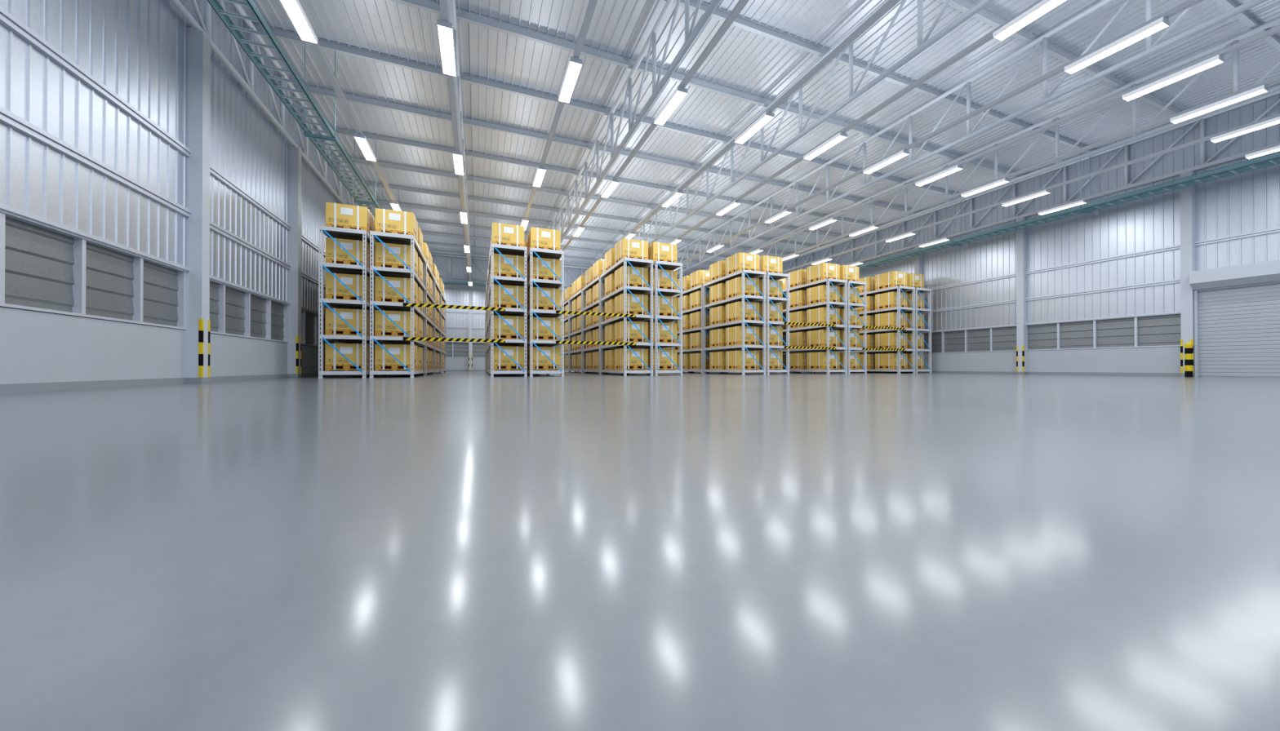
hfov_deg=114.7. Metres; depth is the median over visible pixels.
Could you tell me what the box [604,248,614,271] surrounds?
crate
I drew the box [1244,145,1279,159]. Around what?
light
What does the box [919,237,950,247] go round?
batten
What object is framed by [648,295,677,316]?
crate
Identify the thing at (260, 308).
window
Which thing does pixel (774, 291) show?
crate
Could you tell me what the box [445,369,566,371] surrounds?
baseboard
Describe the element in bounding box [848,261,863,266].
batten
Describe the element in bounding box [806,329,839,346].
crate
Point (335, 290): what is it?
crate
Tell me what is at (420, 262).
crate
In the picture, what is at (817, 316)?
crate
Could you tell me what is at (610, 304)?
crate
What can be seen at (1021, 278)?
column
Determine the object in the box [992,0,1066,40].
batten
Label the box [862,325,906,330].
barrier
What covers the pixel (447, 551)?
floor
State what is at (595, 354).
crate
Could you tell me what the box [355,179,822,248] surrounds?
roof purlin
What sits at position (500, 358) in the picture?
crate
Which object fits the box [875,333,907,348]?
crate
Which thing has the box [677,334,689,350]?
crate
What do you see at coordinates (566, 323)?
crate
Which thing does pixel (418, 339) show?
barrier
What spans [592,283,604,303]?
crate
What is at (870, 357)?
crate
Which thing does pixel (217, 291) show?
window
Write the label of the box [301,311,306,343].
window
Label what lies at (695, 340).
crate
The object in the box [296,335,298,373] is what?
guard
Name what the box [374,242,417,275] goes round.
crate
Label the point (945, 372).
baseboard
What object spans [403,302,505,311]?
barrier
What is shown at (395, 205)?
batten
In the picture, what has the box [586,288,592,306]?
crate
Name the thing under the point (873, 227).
batten
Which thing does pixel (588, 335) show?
crate
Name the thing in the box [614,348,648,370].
crate
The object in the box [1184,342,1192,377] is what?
bollard
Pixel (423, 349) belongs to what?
crate
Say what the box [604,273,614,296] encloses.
crate
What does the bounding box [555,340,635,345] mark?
barrier
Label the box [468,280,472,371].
column
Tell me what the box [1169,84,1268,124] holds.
batten
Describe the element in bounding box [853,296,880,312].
crate
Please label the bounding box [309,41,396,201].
rail
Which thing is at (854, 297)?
crate
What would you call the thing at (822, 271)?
crate
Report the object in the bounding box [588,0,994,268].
roof truss
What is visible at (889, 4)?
rail
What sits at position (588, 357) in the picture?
crate
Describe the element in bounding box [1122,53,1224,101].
batten
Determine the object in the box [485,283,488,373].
rack
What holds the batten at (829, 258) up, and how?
attached to the rail at (1207, 138)
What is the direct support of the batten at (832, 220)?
attached to the rail at (1276, 29)
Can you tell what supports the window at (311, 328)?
in the wall at (93, 148)
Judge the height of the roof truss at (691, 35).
1.834 m
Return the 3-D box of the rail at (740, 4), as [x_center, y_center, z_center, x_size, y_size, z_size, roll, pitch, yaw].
[-1.063,-6.229,14.274,0.110,0.079,43.260,0,0,-21]
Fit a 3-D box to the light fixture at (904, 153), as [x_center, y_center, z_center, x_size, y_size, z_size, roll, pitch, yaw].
[7.413,-6.141,12.392,0.252,0.097,1.346,0,0,-21]
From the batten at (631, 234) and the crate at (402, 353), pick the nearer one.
the crate at (402, 353)
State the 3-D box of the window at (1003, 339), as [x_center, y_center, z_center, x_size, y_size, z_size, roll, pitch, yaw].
[17.638,-1.305,19.794,0.218,1.248,1.227,0,0,-21]
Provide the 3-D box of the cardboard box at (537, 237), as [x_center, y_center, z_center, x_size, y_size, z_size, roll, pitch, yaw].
[-3.656,-4.606,15.578,1.090,0.862,1.090,0,0,-21]
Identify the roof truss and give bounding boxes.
[169,0,375,217]
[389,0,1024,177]
[431,253,684,287]
[446,0,471,279]
[549,0,721,242]
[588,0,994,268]
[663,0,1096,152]
[675,0,1267,275]
[688,17,1279,275]
[782,90,1279,274]
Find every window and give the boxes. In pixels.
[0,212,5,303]
[4,216,86,314]
[85,241,143,322]
[142,260,186,328]
[209,281,225,333]
[225,286,250,336]
[250,294,271,339]
[271,301,288,342]
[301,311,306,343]
[305,312,317,345]
[317,315,328,346]
[328,340,337,343]
[440,342,452,357]
[452,342,468,357]
[472,342,484,357]
[922,332,942,353]
[942,330,964,352]
[964,328,990,351]
[990,326,1016,351]
[1026,323,1057,350]
[1057,320,1093,349]
[1093,317,1134,347]
[1134,314,1181,346]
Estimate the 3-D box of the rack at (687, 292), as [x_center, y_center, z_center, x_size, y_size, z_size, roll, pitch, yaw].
[3.123,-1.861,22.854,1.210,4.568,3.433,0,0,-21]
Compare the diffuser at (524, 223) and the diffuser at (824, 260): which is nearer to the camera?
the diffuser at (524, 223)
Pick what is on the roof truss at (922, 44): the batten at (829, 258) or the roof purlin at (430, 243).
the roof purlin at (430, 243)
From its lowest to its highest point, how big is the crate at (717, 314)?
0.862 m
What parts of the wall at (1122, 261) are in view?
sill, head rail, dado panel, head rail, sill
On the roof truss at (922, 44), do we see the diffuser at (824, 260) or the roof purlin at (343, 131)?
the roof purlin at (343, 131)
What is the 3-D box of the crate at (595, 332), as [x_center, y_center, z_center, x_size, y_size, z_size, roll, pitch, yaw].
[-1.656,-1.324,20.122,1.090,0.862,1.090,0,0,-21]
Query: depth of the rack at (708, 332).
24.65 m
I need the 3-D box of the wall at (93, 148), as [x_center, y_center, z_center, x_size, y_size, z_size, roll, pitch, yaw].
[-10.227,-4.342,10.664,0.354,9.432,43.740,0,0,-21]
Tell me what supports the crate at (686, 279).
on the rack at (687, 292)
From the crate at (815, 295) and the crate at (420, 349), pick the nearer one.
the crate at (420, 349)
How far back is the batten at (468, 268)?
25.62 m
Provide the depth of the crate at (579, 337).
23.10 m
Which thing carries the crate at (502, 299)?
on the rack at (500, 249)
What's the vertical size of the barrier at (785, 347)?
0.107 m
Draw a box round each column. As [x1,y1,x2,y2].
[184,27,210,383]
[287,146,302,377]
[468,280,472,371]
[914,245,922,373]
[1016,217,1026,374]
[1180,170,1195,377]
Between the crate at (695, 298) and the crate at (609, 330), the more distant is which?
the crate at (695, 298)
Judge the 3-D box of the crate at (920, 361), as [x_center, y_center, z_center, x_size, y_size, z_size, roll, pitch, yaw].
[14.911,-0.226,22.860,1.090,0.862,1.090,0,0,-21]
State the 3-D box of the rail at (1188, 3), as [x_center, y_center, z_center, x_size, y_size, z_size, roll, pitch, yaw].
[5.637,-6.223,16.909,0.110,0.089,43.260,0,0,-21]
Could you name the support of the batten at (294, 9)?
attached to the rail at (316, 47)
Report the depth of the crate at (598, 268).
19.54 m
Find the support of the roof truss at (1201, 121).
on the column at (1021, 278)
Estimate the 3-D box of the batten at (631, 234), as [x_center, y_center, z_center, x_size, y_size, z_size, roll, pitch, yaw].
[-0.558,-6.112,19.547,0.252,0.097,1.346,0,0,-21]
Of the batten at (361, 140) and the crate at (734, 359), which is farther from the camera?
the crate at (734, 359)
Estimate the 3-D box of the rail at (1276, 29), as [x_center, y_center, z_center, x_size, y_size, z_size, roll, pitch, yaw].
[7.871,-6.215,17.787,0.110,0.079,43.260,0,0,-21]
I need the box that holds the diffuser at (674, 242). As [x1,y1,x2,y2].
[671,240,681,244]
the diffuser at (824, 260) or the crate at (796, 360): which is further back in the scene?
the diffuser at (824, 260)
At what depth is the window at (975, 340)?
20.89 m
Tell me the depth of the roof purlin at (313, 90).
15.71 m
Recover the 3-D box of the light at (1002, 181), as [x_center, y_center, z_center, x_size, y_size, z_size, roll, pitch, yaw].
[11.880,-6.133,14.148,0.252,0.097,1.346,0,0,-21]
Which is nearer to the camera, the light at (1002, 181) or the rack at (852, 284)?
the light at (1002, 181)
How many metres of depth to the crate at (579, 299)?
22.99 m
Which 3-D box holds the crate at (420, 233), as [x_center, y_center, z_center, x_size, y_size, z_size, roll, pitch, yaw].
[-8.678,-4.608,15.138,1.090,0.862,1.090,0,0,-21]
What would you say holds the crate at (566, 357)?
on the rack at (566, 302)
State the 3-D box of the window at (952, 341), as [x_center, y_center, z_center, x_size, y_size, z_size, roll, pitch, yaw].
[16.806,-1.297,21.911,0.218,1.248,1.227,0,0,-21]
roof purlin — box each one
[355,179,822,248]
[416,218,730,257]
[421,231,714,265]
[422,241,706,271]
[429,249,689,275]
[938,0,1182,115]
[1213,0,1279,52]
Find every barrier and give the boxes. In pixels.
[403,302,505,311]
[403,337,505,342]
[555,311,635,317]
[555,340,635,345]
[784,322,835,326]
[784,346,835,349]
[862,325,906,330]
[862,347,906,351]
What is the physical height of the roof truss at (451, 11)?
1.834 m
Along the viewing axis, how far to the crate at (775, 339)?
18.84 m
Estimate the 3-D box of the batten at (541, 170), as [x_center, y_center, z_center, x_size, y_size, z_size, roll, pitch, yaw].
[-3.273,-6.137,13.335,0.252,0.097,1.346,0,0,-21]
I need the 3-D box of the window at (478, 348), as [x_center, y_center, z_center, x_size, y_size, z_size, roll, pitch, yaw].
[-12.892,-1.252,32.947,1.227,1.248,0.218,0,0,-21]
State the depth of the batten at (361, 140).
11.46 m
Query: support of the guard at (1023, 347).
attached to the column at (1021, 278)
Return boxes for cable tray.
[207,0,382,222]
[441,280,565,292]
[809,151,1279,271]
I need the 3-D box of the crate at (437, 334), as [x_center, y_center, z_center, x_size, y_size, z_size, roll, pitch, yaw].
[-11.246,-1.318,21.658,1.090,0.862,1.090,0,0,-21]
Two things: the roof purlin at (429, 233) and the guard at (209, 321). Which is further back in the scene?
the roof purlin at (429, 233)
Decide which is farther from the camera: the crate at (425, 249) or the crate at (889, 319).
the crate at (889, 319)
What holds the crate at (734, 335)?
on the rack at (744, 273)
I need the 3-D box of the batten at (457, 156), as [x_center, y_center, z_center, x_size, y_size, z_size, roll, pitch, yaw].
[-5.507,-6.140,12.457,0.252,0.097,1.346,0,0,-21]
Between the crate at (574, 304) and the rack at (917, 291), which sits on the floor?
the rack at (917, 291)
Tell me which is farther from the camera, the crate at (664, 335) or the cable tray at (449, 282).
the cable tray at (449, 282)
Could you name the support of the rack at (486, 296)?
on the floor
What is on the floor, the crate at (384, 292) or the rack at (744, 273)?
the rack at (744, 273)
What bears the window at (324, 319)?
in the wall at (93, 148)
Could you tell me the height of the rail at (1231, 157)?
0.086 m
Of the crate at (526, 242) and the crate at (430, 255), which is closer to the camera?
the crate at (526, 242)
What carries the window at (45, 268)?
in the wall at (93, 148)
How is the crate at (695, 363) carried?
on the rack at (687, 292)
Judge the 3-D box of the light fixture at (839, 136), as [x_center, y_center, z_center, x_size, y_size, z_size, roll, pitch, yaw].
[5.179,-6.144,11.514,0.252,0.097,1.346,0,0,-21]
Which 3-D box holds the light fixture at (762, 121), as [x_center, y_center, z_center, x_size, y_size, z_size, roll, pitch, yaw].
[2.946,-6.147,10.636,0.252,0.097,1.346,0,0,-21]
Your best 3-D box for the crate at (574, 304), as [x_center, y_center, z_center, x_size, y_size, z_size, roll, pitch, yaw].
[-3.462,-3.481,24.727,1.090,0.862,1.090,0,0,-21]
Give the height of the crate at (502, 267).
0.862 m
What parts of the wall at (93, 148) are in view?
sill, head rail, dado panel, sill, head rail, sill, head rail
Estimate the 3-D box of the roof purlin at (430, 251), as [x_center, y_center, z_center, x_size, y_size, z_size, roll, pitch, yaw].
[-4.442,-8.718,35.965,29.096,0.206,0.108,0,0,-21]
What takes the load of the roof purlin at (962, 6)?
on the roof truss at (922, 44)
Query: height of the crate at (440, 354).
0.862 m
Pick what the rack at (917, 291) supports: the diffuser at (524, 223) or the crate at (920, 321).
the crate at (920, 321)
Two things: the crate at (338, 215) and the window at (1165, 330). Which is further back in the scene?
the window at (1165, 330)
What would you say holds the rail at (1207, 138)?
attached to the wall at (456, 320)
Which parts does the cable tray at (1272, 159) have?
hanger rod, hanger rod, hanger rod, hanger rod, hanger rod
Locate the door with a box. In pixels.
[1189,259,1279,377]
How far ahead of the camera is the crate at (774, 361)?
18.84 m
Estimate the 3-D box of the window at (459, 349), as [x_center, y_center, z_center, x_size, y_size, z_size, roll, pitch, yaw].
[-14.185,-1.255,32.439,1.227,1.248,0.218,0,0,-21]
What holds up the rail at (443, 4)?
attached to the wall at (456, 320)
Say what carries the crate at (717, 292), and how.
on the rack at (744, 273)
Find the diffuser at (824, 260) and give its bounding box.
[813,258,831,264]
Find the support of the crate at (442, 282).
on the rack at (442, 334)
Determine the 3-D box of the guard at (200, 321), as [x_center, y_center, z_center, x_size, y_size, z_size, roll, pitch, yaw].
[-8.995,-0.355,8.411,0.052,1.200,0.052,0,0,-21]
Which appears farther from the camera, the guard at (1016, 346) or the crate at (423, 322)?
the guard at (1016, 346)
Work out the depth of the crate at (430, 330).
18.33 m
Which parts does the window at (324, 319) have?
louvre panel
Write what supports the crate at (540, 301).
on the rack at (533, 252)
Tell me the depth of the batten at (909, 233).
19.37 m
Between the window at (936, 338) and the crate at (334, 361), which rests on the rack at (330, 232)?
the crate at (334, 361)
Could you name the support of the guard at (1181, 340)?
attached to the column at (1187, 194)
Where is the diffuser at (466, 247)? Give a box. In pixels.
[464,245,469,253]
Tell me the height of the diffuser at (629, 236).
0.010 m
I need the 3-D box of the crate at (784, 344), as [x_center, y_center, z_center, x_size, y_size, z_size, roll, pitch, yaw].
[7.912,-1.309,23.884,1.090,0.862,1.090,0,0,-21]
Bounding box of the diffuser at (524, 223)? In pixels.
[520,220,528,231]
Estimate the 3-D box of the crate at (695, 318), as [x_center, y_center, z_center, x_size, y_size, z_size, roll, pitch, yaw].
[3.412,-2.404,22.119,1.090,0.862,1.090,0,0,-21]
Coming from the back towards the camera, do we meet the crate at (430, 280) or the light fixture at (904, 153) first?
the crate at (430, 280)
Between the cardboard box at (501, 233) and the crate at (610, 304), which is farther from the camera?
the crate at (610, 304)
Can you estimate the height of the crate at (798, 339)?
0.862 m
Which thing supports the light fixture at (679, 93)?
attached to the rail at (740, 4)
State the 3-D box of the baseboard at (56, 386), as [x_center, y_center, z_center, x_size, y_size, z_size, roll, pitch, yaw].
[-10.145,0.314,10.677,0.026,0.120,43.260,0,0,-21]
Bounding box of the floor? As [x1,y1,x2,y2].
[0,371,1279,730]
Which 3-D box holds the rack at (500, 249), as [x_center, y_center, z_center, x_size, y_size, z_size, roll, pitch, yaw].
[-5.160,-1.889,15.826,1.210,4.568,3.433,0,0,-21]
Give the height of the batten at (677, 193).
0.097 m
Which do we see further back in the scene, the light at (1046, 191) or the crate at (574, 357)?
the crate at (574, 357)
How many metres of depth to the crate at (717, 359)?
19.83 m
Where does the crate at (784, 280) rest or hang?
on the rack at (784, 313)
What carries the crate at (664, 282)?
on the rack at (657, 264)
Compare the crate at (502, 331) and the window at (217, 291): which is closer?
the window at (217, 291)
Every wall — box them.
[0,0,375,384]
[431,254,679,369]
[782,83,1279,373]
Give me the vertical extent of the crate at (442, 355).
0.862 m
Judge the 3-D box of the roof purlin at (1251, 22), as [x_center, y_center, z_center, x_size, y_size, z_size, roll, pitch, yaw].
[6.917,-8.833,7.074,29.096,0.206,0.108,0,0,-21]
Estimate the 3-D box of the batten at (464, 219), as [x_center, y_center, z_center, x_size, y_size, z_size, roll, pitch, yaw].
[-7.259,-6.122,16.913,0.252,0.097,1.346,0,0,-21]
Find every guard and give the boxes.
[198,319,203,377]
[208,320,210,377]
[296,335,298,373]
[300,336,301,373]
[1016,346,1017,372]
[1022,346,1024,372]
[1180,339,1182,373]
[1190,338,1193,373]
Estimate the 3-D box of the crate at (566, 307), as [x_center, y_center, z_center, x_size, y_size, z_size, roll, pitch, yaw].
[-4.224,-3.474,26.664,1.090,0.862,1.090,0,0,-21]
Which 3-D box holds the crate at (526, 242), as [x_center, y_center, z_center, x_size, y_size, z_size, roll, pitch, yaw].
[-4.178,-4.601,16.907,1.090,0.862,1.090,0,0,-21]
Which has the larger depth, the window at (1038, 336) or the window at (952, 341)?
the window at (952, 341)
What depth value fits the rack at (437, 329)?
22.05 m
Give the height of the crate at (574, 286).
0.862 m
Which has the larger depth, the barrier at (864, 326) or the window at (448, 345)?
the window at (448, 345)
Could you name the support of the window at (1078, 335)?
in the wall at (1122, 261)
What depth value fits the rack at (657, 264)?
16.65 m
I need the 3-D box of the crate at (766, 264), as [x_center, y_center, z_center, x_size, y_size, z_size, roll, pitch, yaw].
[5.912,-4.591,19.339,1.090,0.862,1.090,0,0,-21]
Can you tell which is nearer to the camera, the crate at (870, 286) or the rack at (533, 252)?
the rack at (533, 252)
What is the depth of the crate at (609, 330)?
17.69 m
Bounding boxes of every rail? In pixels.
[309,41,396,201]
[439,0,471,288]
[524,0,597,218]
[561,0,749,250]
[568,0,900,287]
[667,0,1042,244]
[676,25,1279,283]
[681,0,1204,263]
[781,75,1279,257]
[782,113,1279,272]
[844,142,1279,265]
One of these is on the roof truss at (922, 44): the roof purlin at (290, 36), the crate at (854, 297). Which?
the roof purlin at (290, 36)
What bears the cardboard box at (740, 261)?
on the rack at (744, 273)
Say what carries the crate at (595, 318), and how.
on the rack at (597, 280)
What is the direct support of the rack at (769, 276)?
on the floor
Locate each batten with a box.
[280,0,317,43]
[353,133,376,161]
[390,200,401,211]
[436,19,456,75]
[453,151,463,175]
[459,209,467,223]
[463,244,470,253]
[466,266,471,271]
[520,217,528,231]
[533,165,546,186]
[558,56,582,102]
[573,225,584,236]
[600,178,619,197]
[623,231,635,239]
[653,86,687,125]
[662,190,684,207]
[668,238,681,244]
[706,243,724,252]
[715,200,740,215]
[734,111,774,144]
[747,248,763,253]
[764,209,791,223]
[782,253,799,261]
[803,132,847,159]
[808,217,837,230]
[811,257,832,264]
[848,224,878,236]
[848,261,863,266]
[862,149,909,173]
[885,231,915,242]
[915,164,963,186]
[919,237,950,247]
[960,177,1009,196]
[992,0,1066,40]
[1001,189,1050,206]
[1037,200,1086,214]
[1064,16,1169,74]
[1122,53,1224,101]
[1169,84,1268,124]
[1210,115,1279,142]
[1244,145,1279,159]
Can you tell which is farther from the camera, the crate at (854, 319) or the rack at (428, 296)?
the crate at (854, 319)
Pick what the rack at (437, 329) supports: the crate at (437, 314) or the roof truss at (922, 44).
the crate at (437, 314)
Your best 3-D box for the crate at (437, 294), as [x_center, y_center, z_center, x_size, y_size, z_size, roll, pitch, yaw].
[-11.246,-3.494,21.666,1.090,0.862,1.090,0,0,-21]
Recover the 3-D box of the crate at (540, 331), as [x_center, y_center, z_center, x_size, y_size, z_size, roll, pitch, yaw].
[-3.656,-1.343,15.565,1.090,0.862,1.090,0,0,-21]
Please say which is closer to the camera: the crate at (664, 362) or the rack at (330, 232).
the rack at (330, 232)
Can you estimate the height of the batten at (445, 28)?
0.097 m
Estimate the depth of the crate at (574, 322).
24.36 m
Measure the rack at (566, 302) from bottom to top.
4.568 m
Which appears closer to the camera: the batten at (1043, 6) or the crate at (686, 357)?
the batten at (1043, 6)
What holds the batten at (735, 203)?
attached to the rail at (988, 37)
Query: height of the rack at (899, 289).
4.568 m
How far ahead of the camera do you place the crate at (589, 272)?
20.97 m
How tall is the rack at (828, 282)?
4.568 m
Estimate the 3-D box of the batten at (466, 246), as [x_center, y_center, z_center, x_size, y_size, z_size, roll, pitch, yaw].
[-9.011,-6.105,21.369,0.252,0.097,1.346,0,0,-21]
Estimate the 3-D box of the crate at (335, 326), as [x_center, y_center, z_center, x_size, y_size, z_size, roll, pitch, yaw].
[-9.370,-1.351,13.318,1.090,0.862,1.090,0,0,-21]
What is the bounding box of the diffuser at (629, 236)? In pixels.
[626,233,635,239]
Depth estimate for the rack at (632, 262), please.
16.28 m
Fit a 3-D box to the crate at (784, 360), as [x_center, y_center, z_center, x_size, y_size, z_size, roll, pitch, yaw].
[7.912,-0.221,23.880,1.090,0.862,1.090,0,0,-21]
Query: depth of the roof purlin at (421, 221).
27.19 m
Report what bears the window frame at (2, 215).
in the wall at (93, 148)
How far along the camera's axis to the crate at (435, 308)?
20.63 m
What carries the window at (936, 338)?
in the wall at (1122, 261)
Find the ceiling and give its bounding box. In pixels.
[238,0,1279,274]
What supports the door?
in the wall at (1122, 261)
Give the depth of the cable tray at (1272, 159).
16.30 m
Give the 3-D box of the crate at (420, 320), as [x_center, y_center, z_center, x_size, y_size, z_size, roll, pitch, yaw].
[-8.678,-1.344,15.124,1.090,0.862,1.090,0,0,-21]
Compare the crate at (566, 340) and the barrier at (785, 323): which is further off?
the crate at (566, 340)
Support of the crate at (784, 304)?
on the rack at (784, 313)
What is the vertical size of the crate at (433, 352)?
0.862 m
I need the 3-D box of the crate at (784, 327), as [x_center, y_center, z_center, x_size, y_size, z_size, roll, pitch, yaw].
[7.912,-2.397,23.888,1.090,0.862,1.090,0,0,-21]
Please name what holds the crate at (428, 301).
on the rack at (428, 296)
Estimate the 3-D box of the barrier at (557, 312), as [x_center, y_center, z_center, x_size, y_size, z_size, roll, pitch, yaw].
[-1.595,-1.933,15.377,3.085,0.107,0.008,0,0,-21]
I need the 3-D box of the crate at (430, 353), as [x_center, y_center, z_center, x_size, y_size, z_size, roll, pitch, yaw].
[-9.962,-0.243,18.387,1.090,0.862,1.090,0,0,-21]
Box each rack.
[318,225,388,378]
[369,231,426,377]
[394,261,435,375]
[427,279,441,373]
[435,293,445,373]
[484,296,488,372]
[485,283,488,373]
[487,266,489,373]
[488,243,527,377]
[520,247,564,377]
[558,299,586,373]
[568,289,593,373]
[582,275,622,374]
[600,257,653,376]
[626,260,682,375]
[672,284,721,373]
[692,332,742,373]
[702,269,765,374]
[724,271,789,374]
[766,293,795,373]
[779,278,847,374]
[798,280,866,373]
[802,308,858,373]
[847,285,915,373]
[861,287,932,373]
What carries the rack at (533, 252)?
on the floor
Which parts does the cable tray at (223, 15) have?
hanger rod, hanger rod, hanger rod, hanger rod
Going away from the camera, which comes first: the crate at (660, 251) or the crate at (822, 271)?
the crate at (660, 251)
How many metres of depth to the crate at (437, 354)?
21.72 m
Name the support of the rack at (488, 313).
on the floor
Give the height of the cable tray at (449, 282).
0.168 m
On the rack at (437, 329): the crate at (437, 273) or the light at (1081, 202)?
the crate at (437, 273)
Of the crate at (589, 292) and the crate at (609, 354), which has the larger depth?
the crate at (589, 292)
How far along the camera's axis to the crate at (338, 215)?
12.86 m
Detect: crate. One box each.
[324,307,374,337]
[324,343,374,371]
[325,202,374,234]
[325,237,374,269]
[325,272,374,302]
[374,208,417,242]
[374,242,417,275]
[374,275,417,307]
[374,310,417,337]
[374,344,417,370]
[387,316,422,337]
[387,346,422,370]
[417,226,422,253]
[417,256,422,283]
[417,286,422,311]
[422,242,429,266]
[422,269,429,293]
[422,295,429,317]
[422,322,428,343]
[422,349,428,369]
[428,301,432,321]
[428,325,432,346]
[428,350,432,369]
[429,252,432,272]
[429,276,432,297]
[432,262,436,280]
[433,330,436,347]
[433,351,436,369]
[435,287,436,303]
[435,308,436,325]
[436,269,439,285]
[436,290,439,304]
[436,311,439,328]
[436,332,439,348]
[436,353,439,369]
[439,277,442,293]
[440,354,442,368]
[442,282,444,296]
[442,319,444,333]
[442,355,444,368]
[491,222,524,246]
[491,253,524,277]
[491,284,524,308]
[491,315,524,339]
[491,346,524,370]
[524,238,527,255]
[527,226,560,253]
[527,257,560,283]
[527,287,560,311]
[527,316,560,341]
[527,346,560,370]
[564,287,571,302]
[564,304,571,319]
[564,321,571,335]
[564,338,571,352]
[564,355,571,368]
[571,280,577,297]
[571,298,577,315]
[571,317,577,333]
[571,336,577,351]
[571,354,577,368]
[577,275,586,293]
[577,294,586,311]
[577,315,586,331]
[577,334,585,350]
[577,354,585,369]
[585,309,592,328]
[585,331,592,348]
[585,352,592,369]
[586,266,592,285]
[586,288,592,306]
[592,259,604,280]
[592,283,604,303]
[592,306,604,325]
[592,328,604,347]
[592,351,604,369]
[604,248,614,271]
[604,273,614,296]
[604,298,614,320]
[604,324,614,345]
[604,350,614,369]
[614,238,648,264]
[614,266,648,291]
[614,293,648,317]
[614,320,648,342]
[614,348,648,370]
[648,241,677,262]
[648,268,677,289]
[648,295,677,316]
[648,322,677,343]
[648,349,677,369]
[677,275,689,292]
[677,295,689,312]
[677,315,689,331]
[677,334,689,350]
[677,354,689,369]
[689,270,709,288]
[689,290,709,309]
[689,311,709,329]
[689,332,709,349]
[689,353,709,369]
[709,260,725,281]
[709,283,725,303]
[709,306,731,325]
[709,328,731,347]
[709,351,731,369]
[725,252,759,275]
[725,276,759,299]
[725,301,759,323]
[725,325,759,346]
[725,351,759,369]
[753,303,782,321]
[753,327,782,346]
[753,351,782,369]
[759,255,782,273]
[759,279,782,297]
[763,335,786,351]
[773,316,786,329]
[776,297,786,310]
[776,354,786,368]
[777,278,786,289]
[786,269,806,288]
[789,289,812,308]
[789,311,806,328]
[789,332,813,349]
[789,352,806,369]
[806,262,839,284]
[806,284,839,305]
[806,307,839,326]
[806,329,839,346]
[806,351,839,369]
[832,308,859,325]
[833,330,859,347]
[833,352,859,369]
[834,287,859,303]
[840,265,859,281]
[853,276,880,293]
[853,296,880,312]
[853,315,875,331]
[853,334,880,348]
[853,354,880,368]
[875,271,907,290]
[875,291,907,310]
[875,312,907,329]
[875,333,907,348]
[875,353,907,369]
[902,313,924,328]
[902,333,924,349]
[902,353,924,369]
[906,273,924,288]
[907,293,924,308]
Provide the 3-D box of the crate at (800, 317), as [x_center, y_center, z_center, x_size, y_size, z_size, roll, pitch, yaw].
[8.674,-2.405,21.951,1.090,0.862,1.090,0,0,-21]
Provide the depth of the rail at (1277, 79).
12.05 m
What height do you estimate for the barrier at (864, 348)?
0.107 m
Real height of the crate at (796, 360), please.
0.862 m
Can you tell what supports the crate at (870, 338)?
on the rack at (899, 289)
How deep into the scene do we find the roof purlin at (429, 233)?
28.55 m
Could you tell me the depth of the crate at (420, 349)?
15.03 m
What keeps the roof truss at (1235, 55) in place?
on the column
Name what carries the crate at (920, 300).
on the rack at (917, 291)
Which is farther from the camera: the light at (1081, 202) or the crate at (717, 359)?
the crate at (717, 359)
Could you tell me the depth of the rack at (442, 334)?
25.19 m
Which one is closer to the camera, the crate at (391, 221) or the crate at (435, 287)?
the crate at (391, 221)
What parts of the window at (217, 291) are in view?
louvre panel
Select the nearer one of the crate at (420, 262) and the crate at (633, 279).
the crate at (420, 262)
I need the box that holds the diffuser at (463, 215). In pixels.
[460,212,466,223]
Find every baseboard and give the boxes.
[0,373,337,394]
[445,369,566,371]
[866,371,1181,376]
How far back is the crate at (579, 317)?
22.99 m
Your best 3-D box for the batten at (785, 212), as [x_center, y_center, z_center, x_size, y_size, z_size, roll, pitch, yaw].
[5.661,-6.123,16.848,0.252,0.097,1.346,0,0,-21]
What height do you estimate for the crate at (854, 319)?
0.862 m
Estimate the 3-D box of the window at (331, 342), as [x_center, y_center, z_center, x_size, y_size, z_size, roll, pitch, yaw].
[-12.605,-1.318,16.679,0.218,1.248,1.137,0,0,-21]
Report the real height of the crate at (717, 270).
0.862 m
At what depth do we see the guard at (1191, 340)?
14.38 m
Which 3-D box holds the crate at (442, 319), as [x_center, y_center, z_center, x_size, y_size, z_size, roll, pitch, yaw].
[-12.531,-2.393,24.929,1.090,0.862,1.090,0,0,-21]
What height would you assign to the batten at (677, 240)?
0.097 m
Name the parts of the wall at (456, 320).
head rail, dado panel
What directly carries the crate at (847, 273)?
on the rack at (852, 284)
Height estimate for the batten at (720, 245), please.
0.097 m
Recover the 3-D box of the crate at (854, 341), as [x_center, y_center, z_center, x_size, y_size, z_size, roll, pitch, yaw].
[10.411,-1.320,21.095,1.090,0.862,1.090,0,0,-21]
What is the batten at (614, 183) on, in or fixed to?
attached to the rail at (740, 4)
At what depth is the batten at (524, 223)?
17.49 m
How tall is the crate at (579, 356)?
0.862 m
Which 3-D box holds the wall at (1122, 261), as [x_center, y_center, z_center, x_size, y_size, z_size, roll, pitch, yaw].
[17.013,-4.299,21.373,0.354,9.432,43.740,0,0,-21]
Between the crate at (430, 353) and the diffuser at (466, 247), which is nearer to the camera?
the crate at (430, 353)
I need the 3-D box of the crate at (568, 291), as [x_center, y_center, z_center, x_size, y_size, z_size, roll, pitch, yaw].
[-4.224,-4.561,26.669,1.090,0.862,1.090,0,0,-21]
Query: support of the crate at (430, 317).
on the rack at (428, 296)
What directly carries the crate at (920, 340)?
on the rack at (917, 291)
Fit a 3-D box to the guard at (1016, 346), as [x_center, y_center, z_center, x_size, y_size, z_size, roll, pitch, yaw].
[17.553,-0.312,19.088,0.052,1.200,0.052,0,0,-21]

